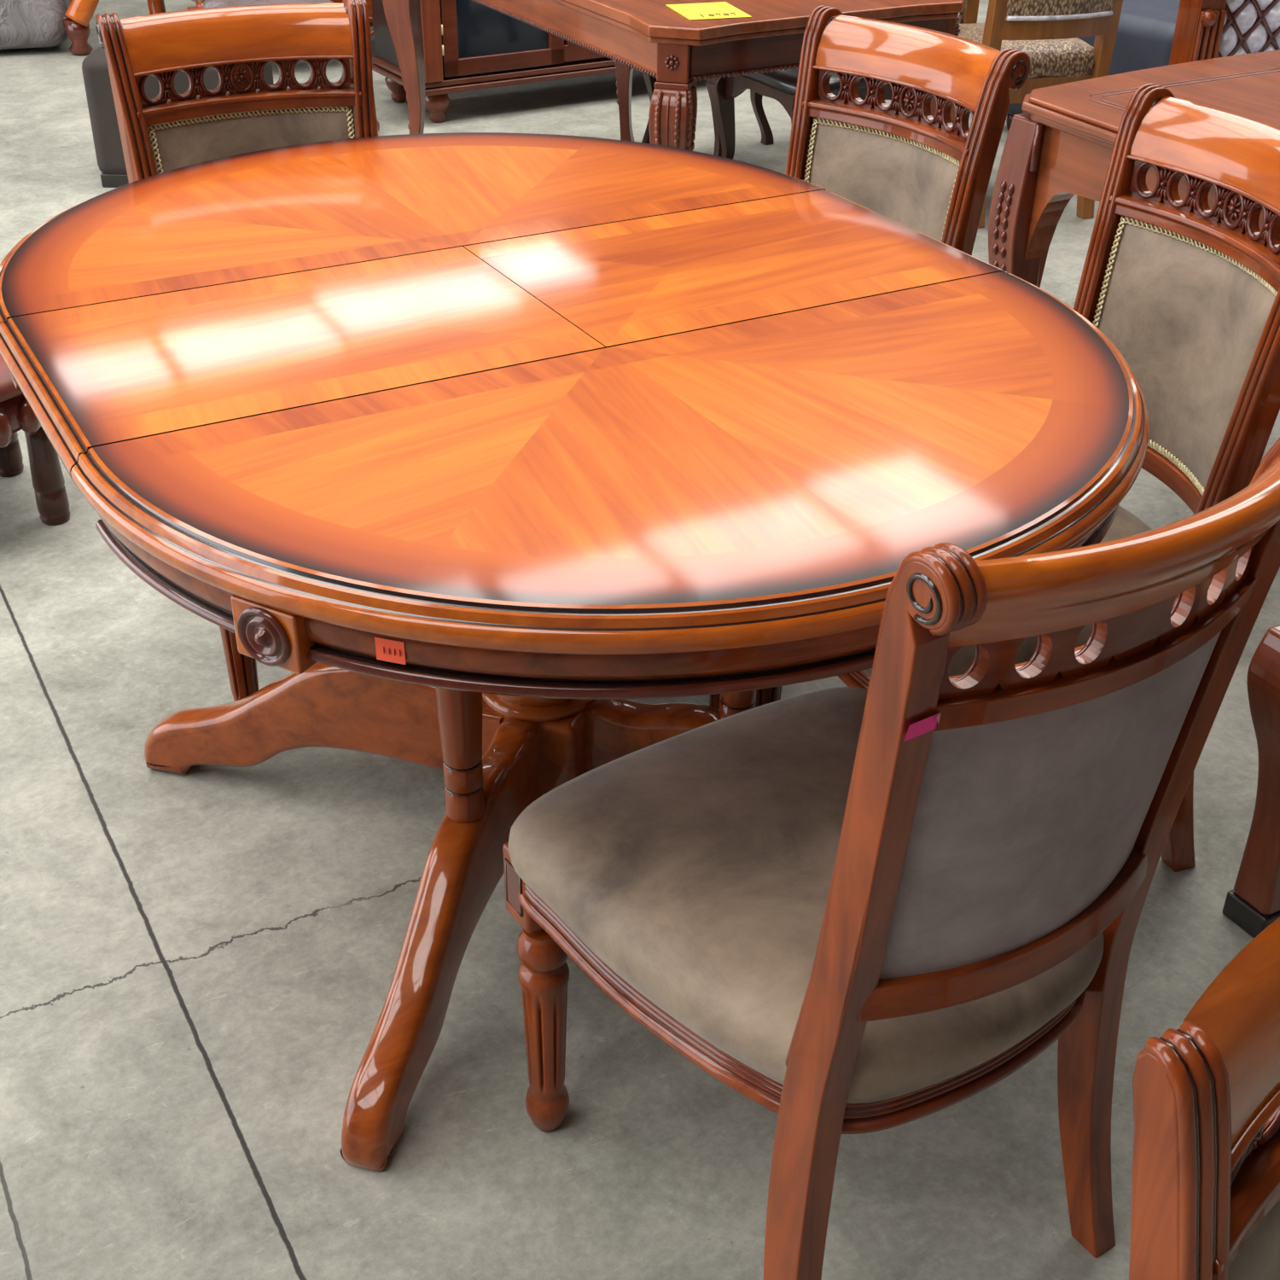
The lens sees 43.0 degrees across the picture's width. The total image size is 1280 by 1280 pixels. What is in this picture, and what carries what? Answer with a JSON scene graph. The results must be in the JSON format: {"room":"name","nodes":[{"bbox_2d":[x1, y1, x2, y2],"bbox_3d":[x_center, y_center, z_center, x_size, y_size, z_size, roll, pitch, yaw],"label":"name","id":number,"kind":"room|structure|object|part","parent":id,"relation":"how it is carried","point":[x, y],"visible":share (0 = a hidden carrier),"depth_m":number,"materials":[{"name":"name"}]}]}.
{"room":"store","nodes":[
{"label":"store","id":0,"kind":"room"},
{"bbox_2d":[0,0,1279,1279],"bbox_3d":[-0.971,-1.532,5.488,18.000,0.100,21.000,-16,35,-25],"label":"floor","id":1,"kind":"structure","parent":0,"point":[197,967],"depth_m":2.12,"materials":[{"name":"concrete"}]},
{"bbox_2d":[0,354,69,525],"bbox_3d":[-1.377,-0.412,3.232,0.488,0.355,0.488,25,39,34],"label":"chair","id":2,"kind":"object","parent":1,"relation":"on","point":[16,414],"visible":0.56,"depth_m":3.21,"materials":[{"name":"brown wood"}]},
{"bbox_3d":[-1.376,-0.540,3.153,0.480,0.055,0.480,25,39,34],"label":"seat","id":3,"kind":"part","parent":2,"relation":"part of","materials":[{"name":"brown wood"}]},
{"bbox_3d":[-1.351,-0.459,3.428,0.062,0.230,0.062,25,39,34],"label":"leg","id":4,"kind":"part","parent":2,"relation":"part of","materials":[{"name":"brown wood"}]},
{"bbox_3d":[-1.186,-0.343,3.243,0.062,0.230,0.062,25,39,34],"label":"leg","id":5,"kind":"part","parent":2,"relation":"part of","materials":[{"name":"brown wood"}]},
{"bbox_2d":[0,0,99,55],"bbox_3d":[-3.352,-2.960,6.800,2.049,0.895,1.060,-9,33,-15],"label":"sofa","id":6,"kind":"object","parent":1,"relation":"on","point":[24,24],"visible":1,"depth_m":6.80,"materials":[{"name":"grey fabric"}]},
{"bbox_2d":[0,0,70,49],"bbox_3d":[-3.429,-2.773,6.901,1.900,0.430,0.900,-9,33,-15],"label":"seat cushion","id":7,"kind":"object","parent":6,"relation":"on","point":[24,24],"depth_m":6.80,"materials":[{"name":"grey fabric"}]},
{"bbox_3d":[-3.310,-2.491,6.647,1.916,0.100,0.088,-9,33,-15],"label":"seat frame","id":8,"kind":"part","parent":6,"relation":"part of","materials":[{"name":"brown wood"}]},
{"bbox_3d":[-2.378,-2.556,6.886,0.100,0.140,0.100,-9,33,-15],"label":"leg","id":9,"kind":"part","parent":6,"relation":"part of","materials":[{"name":"brown wood"}]},
{"bbox_3d":[-2.442,-2.982,6.964,0.219,0.556,0.816,-9,33,-15],"label":"armrest","id":10,"kind":"part","parent":6,"relation":"part of","materials":[{"name":"orange wood"}]},
{"bbox_2d":[81,46,273,187],"bbox_3d":[-1.492,-1.743,5.333,0.520,0.410,0.420,1,32,0],"label":"upholstered stool","id":11,"kind":"object","parent":1,"relation":"on","point":[108,148],"visible":0.24,"depth_m":5.13,"materials":[{"name":"grey fabric"}]},
{"bbox_2d":[95,0,378,701],"bbox_3d":[-0.553,-0.462,2.690,0.519,1.029,0.647,-13,34,-21],"label":"dining chair","id":12,"kind":"object","parent":1,"relation":"on","point":[159,135],"visible":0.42,"depth_m":2.67,"materials":[{"name":"brown wood"}]},
{"bbox_3d":[-0.820,-0.521,2.784,0.071,1.024,0.144,-13,34,-21],"label":"post","id":13,"kind":"part","parent":12,"relation":"part of","materials":[{"name":"brown wood"}]},
{"bbox_3d":[-0.660,-0.988,2.655,0.368,0.076,0.103,-13,34,-21],"label":"crest rail","id":14,"kind":"part","parent":12,"relation":"part of","materials":[{"name":"orange wood"}]},
{"bbox_3d":[-0.640,0.015,2.596,0.060,0.314,0.060,-13,34,-21],"label":"leg","id":15,"kind":"part","parent":12,"relation":"part of","materials":[{"name":"brown wood"}]},
{"bbox_3d":[-0.649,-0.911,2.673,0.368,0.080,0.082,-13,34,-21],"label":"rail","id":16,"kind":"part","parent":12,"relation":"part of","materials":[{"name":"brown wood"}]},
{"bbox_3d":[-0.645,-0.747,2.759,0.347,0.295,0.093,-13,34,-21],"label":"backrest","id":17,"kind":"part","parent":12,"relation":"part of","materials":[{"name":"beige fabric"}]},
{"bbox_3d":[-0.640,-0.741,2.750,0.340,0.290,0.076,-13,34,-21],"label":"braid trim","id":18,"kind":"part","parent":12,"relation":"part of","materials":[{"name":"beige fabric"}]},
{"bbox_3d":[-0.463,-0.605,2.927,0.071,1.024,0.144,-13,34,-21],"label":"post","id":19,"kind":"part","parent":12,"relation":"part of","materials":[{"name":"brown wood"}]},
{"bbox_2d":[146,0,373,36],"bbox_3d":[-1.387,-2.967,6.802,1.300,0.949,0.882,-17,36,-26],"label":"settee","id":20,"kind":"object","parent":1,"relation":"on","point":[154,6],"visible":0.02,"depth_m":6.72,"materials":[{"name":"brown wood"}]},
{"bbox_3d":[-2.057,-2.689,6.954,0.068,0.300,0.139,-17,36,-26],"label":"leg","id":21,"kind":"part","parent":20,"relation":"part of","materials":[{"name":"brown wood"}]},
{"bbox_2d":[190,0,205,3],"bbox_3d":[-1.394,-2.874,6.871,1.250,0.160,0.750,-17,36,-26],"label":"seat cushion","id":22,"kind":"object","parent":20,"relation":"on","point":[194,1],"depth_m":6.38,"materials":[{"name":"beige fabric"}]},
{"bbox_3d":[-1.697,-2.370,6.446,0.068,0.300,0.139,-17,36,-26],"label":"leg","id":23,"kind":"part","parent":20,"relation":"part of","materials":[{"name":"brown wood"}]},
{"bbox_2d":[203,0,379,131],"bbox_3d":[-1.286,-2.046,5.797,0.562,0.439,0.479,-16,35,-25],"label":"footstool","id":24,"kind":"object","parent":1,"relation":"on","point":[207,3],"visible":0.02,"depth_m":5.68,"materials":[{"name":"brown wood"}]},
{"bbox_3d":[-1.284,-2.198,5.703,0.420,0.080,0.360,-16,35,-25],"label":"seat","id":25,"kind":"part","parent":24,"relation":"part of","materials":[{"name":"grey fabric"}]},
{"bbox_2d":[371,0,636,122],"bbox_3d":[-0.071,-2.711,6.265,1.950,1.110,0.504,-17,36,-26],"label":"display cabinet","id":26,"kind":"object","parent":1,"relation":"on","point":[468,45],"visible":0.34,"depth_m":5.97,"materials":[{"name":"brown wood"}]},
{"bbox_3d":[-0.750,-2.419,5.653,0.075,0.920,0.050,-17,36,-26],"label":"corner post","id":27,"kind":"part","parent":26,"relation":"part of","materials":[{"name":"brown wood"}]},
{"bbox_3d":[-0.498,-2.486,5.787,0.495,0.880,0.028,-17,36,-26],"label":"door","id":28,"kind":"part","parent":26,"relation":"part of","materials":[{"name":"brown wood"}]},
{"bbox_3d":[-0.500,-2.488,5.790,0.385,0.770,0.006,-17,36,-26],"label":"glass pane","id":29,"kind":"part","parent":26,"relation":"part of","materials":[{"name":"black glass"}]},
{"bbox_3d":[-0.076,-2.357,6.485,1.950,0.047,0.500,-17,36,-26],"label":"plinth moulding","id":30,"kind":"part","parent":26,"relation":"part of","materials":[{"name":"brown wood"}]},
{"bbox_2d":[0,132,1149,1171],"bbox_3d":[-0.142,-0.066,2.226,1.204,0.851,1.614,-16,35,-25],"label":"dining table","id":31,"kind":"object","parent":1,"relation":"on","point":[491,445],"visible":0.94,"depth_m":1.78,"materials":[{"name":"brown wood"}]},
{"bbox_3d":[-0.491,0.124,2.460,0.600,0.274,0.057,9,33,13],"label":"leg","id":32,"kind":"part","parent":31,"relation":"part of","materials":[{"name":"brown wood"}]},
{"bbox_3d":[-0.244,0.360,2.083,0.057,0.274,0.600,9,33,13],"label":"leg","id":33,"kind":"part","parent":31,"relation":"part of","materials":[{"name":"brown wood"}]},
{"bbox_3d":[0.201,0.235,2.296,0.600,0.274,0.057,9,33,13],"label":"leg","id":34,"kind":"part","parent":31,"relation":"part of","materials":[{"name":"brown wood"}]},
{"bbox_2d":[382,0,967,151],"bbox_3d":[0.015,-1.529,4.648,0.919,0.800,1.804,-16,35,-25],"label":"dining table","id":35,"kind":"object","parent":1,"relation":"on","point":[650,37],"visible":0.62,"depth_m":3.82,"materials":[{"name":"brown wood"}]},
{"bbox_3d":[-0.727,-1.800,5.109,0.111,0.760,0.090,9,33,13],"label":"leg","id":36,"kind":"part","parent":35,"relation":"part of","materials":[{"name":"brown wood"}]},
{"bbox_3d":[-0.045,-1.992,5.435,0.090,0.760,0.111,9,33,13],"label":"leg","id":37,"kind":"part","parent":35,"relation":"part of","materials":[{"name":"brown wood"}]},
{"bbox_3d":[0.075,-1.032,3.882,0.090,0.760,0.111,9,33,13],"label":"leg","id":38,"kind":"part","parent":35,"relation":"part of","materials":[{"name":"brown wood"}]},
{"bbox_2d":[666,1,751,19],"bbox_3d":[0.159,-1.467,3.784,0.150,0.003,0.180,-9,33,-15],"label":"paper sign","id":39,"kind":"object","parent":35,"relation":"on","point":[723,9],"visible":1,"depth_m":3.78,"materials":[{"name":"yellow paper"}]},
{"bbox_3d":[0.758,-1.224,4.208,0.111,0.760,0.090,9,33,13],"label":"leg","id":40,"kind":"part","parent":35,"relation":"part of","materials":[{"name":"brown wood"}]},
{"bbox_2d":[641,72,773,157],"bbox_3d":[0.375,-2.086,5.320,0.602,1.050,0.536,-16,35,-25],"label":"chair","id":41,"kind":"object","parent":1,"relation":"on","point":[756,99],"visible":0.09,"depth_m":5.70,"materials":[{"name":"black paint"}]},
{"bbox_3d":[0.035,-1.864,5.543,0.082,0.430,0.082,-16,35,-25],"label":"leg","id":42,"kind":"part","parent":41,"relation":"part of","materials":[{"name":"brown wood"}]},
{"bbox_3d":[0.255,-1.653,5.207,0.082,0.430,0.082,-16,35,-25],"label":"leg","id":43,"kind":"part","parent":41,"relation":"part of","materials":[{"name":"brown wood"}]},
{"bbox_3d":[0.459,-2.206,5.563,0.141,1.000,0.047,-16,35,-25],"label":"leg","id":44,"kind":"part","parent":41,"relation":"part of","materials":[{"name":"brown wood"}]},
{"bbox_2d":[706,67,891,159],"bbox_3d":[0.596,-1.788,4.842,0.602,1.050,0.536,-16,35,-25],"label":"chair","id":45,"kind":"object","parent":1,"relation":"on","point":[779,85],"visible":0.16,"depth_m":4.84,"materials":[{"name":"black paint"}]},
{"bbox_3d":[0.256,-1.566,5.064,0.082,0.430,0.082,-16,35,-25],"label":"leg","id":46,"kind":"part","parent":45,"relation":"part of","materials":[{"name":"brown wood"}]},
{"bbox_3d":[0.476,-1.355,4.728,0.082,0.430,0.082,-16,35,-25],"label":"leg","id":47,"kind":"part","parent":45,"relation":"part of","materials":[{"name":"brown wood"}]},
{"bbox_3d":[0.553,-1.656,4.896,0.442,0.102,0.472,-16,35,-25],"label":"seat frame","id":48,"kind":"part","parent":45,"relation":"part of","materials":[{"name":"brown wood"}]},
{"bbox_3d":[0.550,-1.719,4.855,0.477,0.058,0.507,-16,35,-25],"label":"seat","id":49,"kind":"part","parent":45,"relation":"part of","materials":[{"name":"black paint"}]},
{"bbox_2d":[709,5,1030,708],"bbox_3d":[0.217,-0.436,2.665,0.647,1.029,0.519,-22,38,-32],"label":"dining chair","id":50,"kind":"object","parent":1,"relation":"on","point":[926,174],"visible":0.42,"depth_m":2.60,"materials":[{"name":"brown wood"}]},
{"bbox_3d":[0.134,0.041,2.570,0.060,0.314,0.060,-22,38,-32],"label":"leg","id":51,"kind":"part","parent":50,"relation":"part of","materials":[{"name":"brown wood"}]},
{"bbox_3d":[0.266,-0.584,2.910,0.144,1.024,0.071,-22,38,-32],"label":"post","id":52,"kind":"part","parent":50,"relation":"part of","materials":[{"name":"brown wood"}]},
{"bbox_3d":[0.391,-0.679,2.671,0.076,0.290,0.340,-22,38,-32],"label":"braid trim","id":53,"kind":"part","parent":50,"relation":"part of","materials":[{"name":"beige fabric"}]},
{"bbox_3d":[0.400,-0.683,2.678,0.093,0.295,0.347,-22,38,-32],"label":"backrest","id":54,"kind":"part","parent":50,"relation":"part of","materials":[{"name":"beige fabric"}]},
{"bbox_3d":[0.414,-0.844,2.588,0.082,0.080,0.368,-22,38,-32],"label":"rail","id":55,"kind":"part","parent":50,"relation":"part of","materials":[{"name":"brown wood"}]},
{"bbox_3d":[0.436,-0.916,2.563,0.103,0.076,0.368,-22,38,-32],"label":"crest rail","id":56,"kind":"part","parent":50,"relation":"part of","materials":[{"name":"orange wood"}]},
{"bbox_3d":[0.506,-0.418,2.647,0.144,1.024,0.071,-22,38,-32],"label":"post","id":57,"kind":"part","parent":50,"relation":"part of","materials":[{"name":"brown wood"}]},
{"bbox_2d":[502,437,1279,1279],"bbox_3d":[0.218,0.207,1.623,0.519,1.029,0.647,-19,37,-28],"label":"dining chair","id":58,"kind":"object","parent":1,"relation":"on","point":[853,910],"visible":1,"depth_m":1.45,"materials":[{"name":"brown wood"}]},
{"bbox_3d":[-0.134,0.261,1.794,0.026,0.059,0.065,7,32,9],"label":"sunk panel","id":59,"kind":"part","parent":58,"relation":"part of","materials":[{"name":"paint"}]},
{"bbox_3d":[-0.110,0.454,1.897,0.060,0.314,0.060,-19,37,-28],"label":"leg","id":60,"kind":"part","parent":58,"relation":"part of","materials":[{"name":"brown wood"}]},
{"bbox_3d":[0.190,0.288,1.722,0.499,0.054,0.528,-19,37,-28],"label":"seat frame","id":61,"kind":"part","parent":58,"relation":"part of","materials":[{"name":"brown wood"}]},
{"bbox_3d":[0.191,0.238,1.692,0.516,0.095,0.545,-19,37,-28],"label":"seat","id":62,"kind":"part","parent":58,"relation":"part of","materials":[{"name":"beige fabric"}]},
{"bbox_3d":[0.172,0.359,1.381,0.071,1.024,0.144,-19,37,-28],"label":"post","id":63,"kind":"part","parent":58,"relation":"part of","materials":[{"name":"brown wood"}]},
{"bbox_3d":[0.335,0.262,1.452,0.356,0.037,0.079,-19,37,-28],"label":"rail","id":64,"kind":"part","parent":58,"relation":"part of","materials":[{"name":"brown wood"}]},
{"bbox_3d":[0.347,0.134,1.354,0.347,0.295,0.093,-19,37,-28],"label":"backrest","id":65,"kind":"part","parent":58,"relation":"part of","materials":[{"name":"beige fabric"}]},
{"bbox_3d":[0.358,-0.016,1.246,0.368,0.080,0.082,-19,37,-28],"label":"rail","id":66,"kind":"part","parent":58,"relation":"part of","materials":[{"name":"brown wood"}]},
{"bbox_3d":[0.373,-0.068,1.188,0.368,0.076,0.103,-19,37,-28],"label":"crest rail","id":67,"kind":"part","parent":58,"relation":"part of","materials":[{"name":"orange wood"}]},
{"bbox_3d":[0.501,0.248,1.567,0.071,1.024,0.144,-19,37,-28],"label":"post","id":68,"kind":"part","parent":58,"relation":"part of","materials":[{"name":"brown wood"}]},
{"bbox_2d":[958,0,979,23],"bbox_3d":[0.908,-2.208,5.567,0.505,1.010,0.581,-2,32,-4],"label":"floral chair","id":69,"kind":"object","parent":1,"relation":"on","point":[968,14],"visible":0.09,"depth_m":5.43,"materials":[{"name":"brown wood"}]},
{"bbox_3d":[0.903,-2.210,5.637,0.505,0.100,0.459,-2,32,-4],"label":"seat","id":70,"kind":"part","parent":69,"relation":"part of","materials":[{"name":"beige fabric"}]},
{"bbox_2d":[755,83,1279,872],"bbox_3d":[0.524,-0.173,2.246,0.647,1.029,0.519,-11,34,-18],"label":"dining chair","id":71,"kind":"object","parent":1,"relation":"on","point":[1187,292],"visible":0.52,"depth_m":2.18,"materials":[{"name":"brown wood"}]},
{"bbox_3d":[0.196,0.071,2.523,0.060,0.314,0.060,-11,34,-18],"label":"leg","id":72,"kind":"part","parent":71,"relation":"part of","materials":[{"name":"brown wood"}]},
{"bbox_3d":[0.476,-0.062,2.295,0.528,0.054,0.499,-11,34,-18],"label":"seat frame","id":73,"kind":"part","parent":71,"relation":"part of","materials":[{"name":"brown wood"}]},
{"bbox_3d":[0.477,-0.111,2.264,0.545,0.095,0.516,-11,34,-18],"label":"seat","id":74,"kind":"part","parent":71,"relation":"part of","materials":[{"name":"beige fabric"}]},
{"bbox_3d":[0.653,-0.307,2.470,0.144,1.024,0.071,-11,34,-18],"label":"post","id":75,"kind":"part","parent":71,"relation":"part of","materials":[{"name":"brown wood"}]},
{"bbox_3d":[0.721,-0.249,2.288,0.079,0.037,0.356,-11,34,-18],"label":"rail","id":76,"kind":"part","parent":71,"relation":"part of","materials":[{"name":"brown wood"}]},
{"bbox_3d":[0.740,-0.389,2.209,0.093,0.295,0.347,-11,34,-18],"label":"backrest","id":77,"kind":"part","parent":71,"relation":"part of","materials":[{"name":"beige fabric"}]},
{"bbox_3d":[0.730,-0.387,2.205,0.076,0.290,0.340,-11,34,-18],"label":"braid trim","id":78,"kind":"part","parent":71,"relation":"part of","materials":[{"name":"beige fabric"}]},
{"bbox_3d":[0.756,-0.548,2.117,0.082,0.080,0.368,-11,34,-18],"label":"rail","id":79,"kind":"part","parent":71,"relation":"part of","materials":[{"name":"brown wood"}]},
{"bbox_3d":[0.783,-0.617,2.086,0.103,0.076,0.368,-11,34,-18],"label":"crest rail","id":80,"kind":"part","parent":71,"relation":"part of","materials":[{"name":"orange wood"}]},
{"bbox_3d":[0.793,-0.112,2.157,0.144,1.024,0.071,-11,34,-18],"label":"post","id":81,"kind":"part","parent":71,"relation":"part of","materials":[{"name":"brown wood"}]},
{"bbox_2d":[958,0,1122,228],"bbox_3d":[1.167,-1.840,4.977,0.505,1.010,0.581,-9,33,-15],"label":"floral chair","id":82,"kind":"object","parent":1,"relation":"on","point":[1049,32],"visible":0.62,"depth_m":4.83,"materials":[{"name":"beige fabric"}]},
{"bbox_3d":[1.041,-1.711,4.775,0.042,1.000,0.124,-9,33,-15],"label":"leg","id":83,"kind":"part","parent":82,"relation":"part of","materials":[{"name":"brown wood"}]},
{"bbox_3d":[1.149,-1.841,5.045,0.505,0.100,0.459,-9,33,-15],"label":"seat","id":84,"kind":"part","parent":82,"relation":"part of","materials":[{"name":"beige fabric"}]},
{"bbox_3d":[1.151,-1.768,5.079,0.464,0.070,0.419,-9,33,-15],"label":"seat frame","id":85,"kind":"part","parent":82,"relation":"part of","materials":[{"name":"brown wood"}]},
{"bbox_3d":[1.225,-1.805,4.778,0.360,0.060,0.054,-9,33,-15],"label":"rail","id":86,"kind":"part","parent":82,"relation":"part of","materials":[{"name":"brown wood"}]},
{"bbox_3d":[1.236,-1.960,4.648,0.344,0.350,0.127,-9,33,-15],"label":"backrest","id":87,"kind":"part","parent":82,"relation":"part of","materials":[{"name":"beige fabric"}]},
{"bbox_3d":[1.226,-1.831,4.759,0.347,0.014,0.083,-9,33,-15],"label":"braid trim","id":88,"kind":"part","parent":82,"relation":"part of","materials":[{"name":"silver metal"}]},
{"bbox_3d":[1.405,-1.766,4.872,0.042,1.000,0.124,-9,33,-15],"label":"leg","id":89,"kind":"part","parent":82,"relation":"part of","materials":[{"name":"brown wood"}]},
{"bbox_2d":[1006,0,1180,130],"bbox_3d":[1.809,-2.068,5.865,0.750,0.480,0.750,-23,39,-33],"label":"chair","id":90,"kind":"object","parent":1,"relation":"on","point":[1146,28],"visible":0.1,"depth_m":5.45,"materials":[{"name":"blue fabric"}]},
{"bbox_3d":[1.385,-1.923,6.006,0.060,0.075,0.058,-23,39,-33],"label":"leg","id":91,"kind":"part","parent":90,"relation":"part of","materials":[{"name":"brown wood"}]},
{"bbox_2d":[988,49,1279,287],"bbox_3d":[1.657,-0.572,3.151,1.339,0.782,1.604,-16,35,-25],"label":"table","id":92,"kind":"object","parent":1,"relation":"on","point":[1061,148],"visible":0.57,"depth_m":3.25,"materials":[{"name":"brown wood"}]},
{"bbox_3d":[0.781,-0.733,3.436,0.091,0.737,0.091,-16,35,-25],"label":"leg","id":93,"kind":"part","parent":92,"relation":"part of","materials":[{"name":"brown wood"}]},
{"bbox_2d":[1128,917,1279,1279],"bbox_3d":[0.540,0.673,0.923,0.498,0.979,0.601,-16,35,-25],"label":"dining chair","id":94,"kind":"object","parent":1,"relation":"on","point":[1206,1166],"visible":1,"depth_m":0.81,"materials":[{"name":"brown wood"}]},
{"bbox_3d":[0.276,0.627,0.996,0.068,0.974,0.116,-16,35,-25],"label":"post","id":95,"kind":"part","parent":94,"relation":"part of","materials":[{"name":"brown wood"}]},
{"bbox_3d":[0.419,0.172,0.881,0.353,0.073,0.079,-16,35,-25],"label":"crest rail","id":96,"kind":"part","parent":94,"relation":"part of","materials":[{"name":"orange wood"}]},
{"bbox_3d":[0.425,0.238,0.905,0.353,0.077,0.079,-16,35,-25],"label":"rail","id":97,"kind":"part","parent":94,"relation":"part of","materials":[{"name":"brown wood"}]},
{"bbox_3d":[0.430,0.395,0.988,0.333,0.283,0.089,-16,35,-25],"label":"backrest","id":98,"kind":"part","parent":94,"relation":"part of","materials":[{"name":"beige fabric"}]},
{"bbox_2d":[1169,0,1279,64],"bbox_3d":[2.210,-1.788,4.829,1.050,1.100,0.670,-11,34,-18],"label":"armchair","id":99,"kind":"object","parent":1,"relation":"on","point":[1204,29],"visible":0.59,"depth_m":4.88,"materials":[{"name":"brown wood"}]},
{"bbox_3d":[1.686,-1.813,4.859,0.100,1.100,0.160,-11,34,-18],"label":"carved post","id":100,"kind":"part","parent":99,"relation":"part of","materials":[{"name":"brown wood"}]},
{"bbox_3d":[2.128,-2.057,4.920,0.874,0.632,0.016,-11,34,-18],"label":"lattice cord","id":101,"kind":"part","parent":99,"relation":"part of","materials":[{"name":"brown wood"}]},
{"bbox_3d":[2.116,-2.074,4.948,0.860,0.620,0.130,-11,34,-18],"label":"backrest","id":102,"kind":"part","parent":99,"relation":"part of","materials":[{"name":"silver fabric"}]},
{"bbox_2d":[1221,624,1279,937],"bbox_3d":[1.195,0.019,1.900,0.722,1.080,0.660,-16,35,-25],"label":"table leg","id":103,"kind":"object","parent":1,"relation":"on","point":[1253,904],"visible":0.91,"depth_m":2.18,"materials":[{"name":"brown wood"}]}
]}

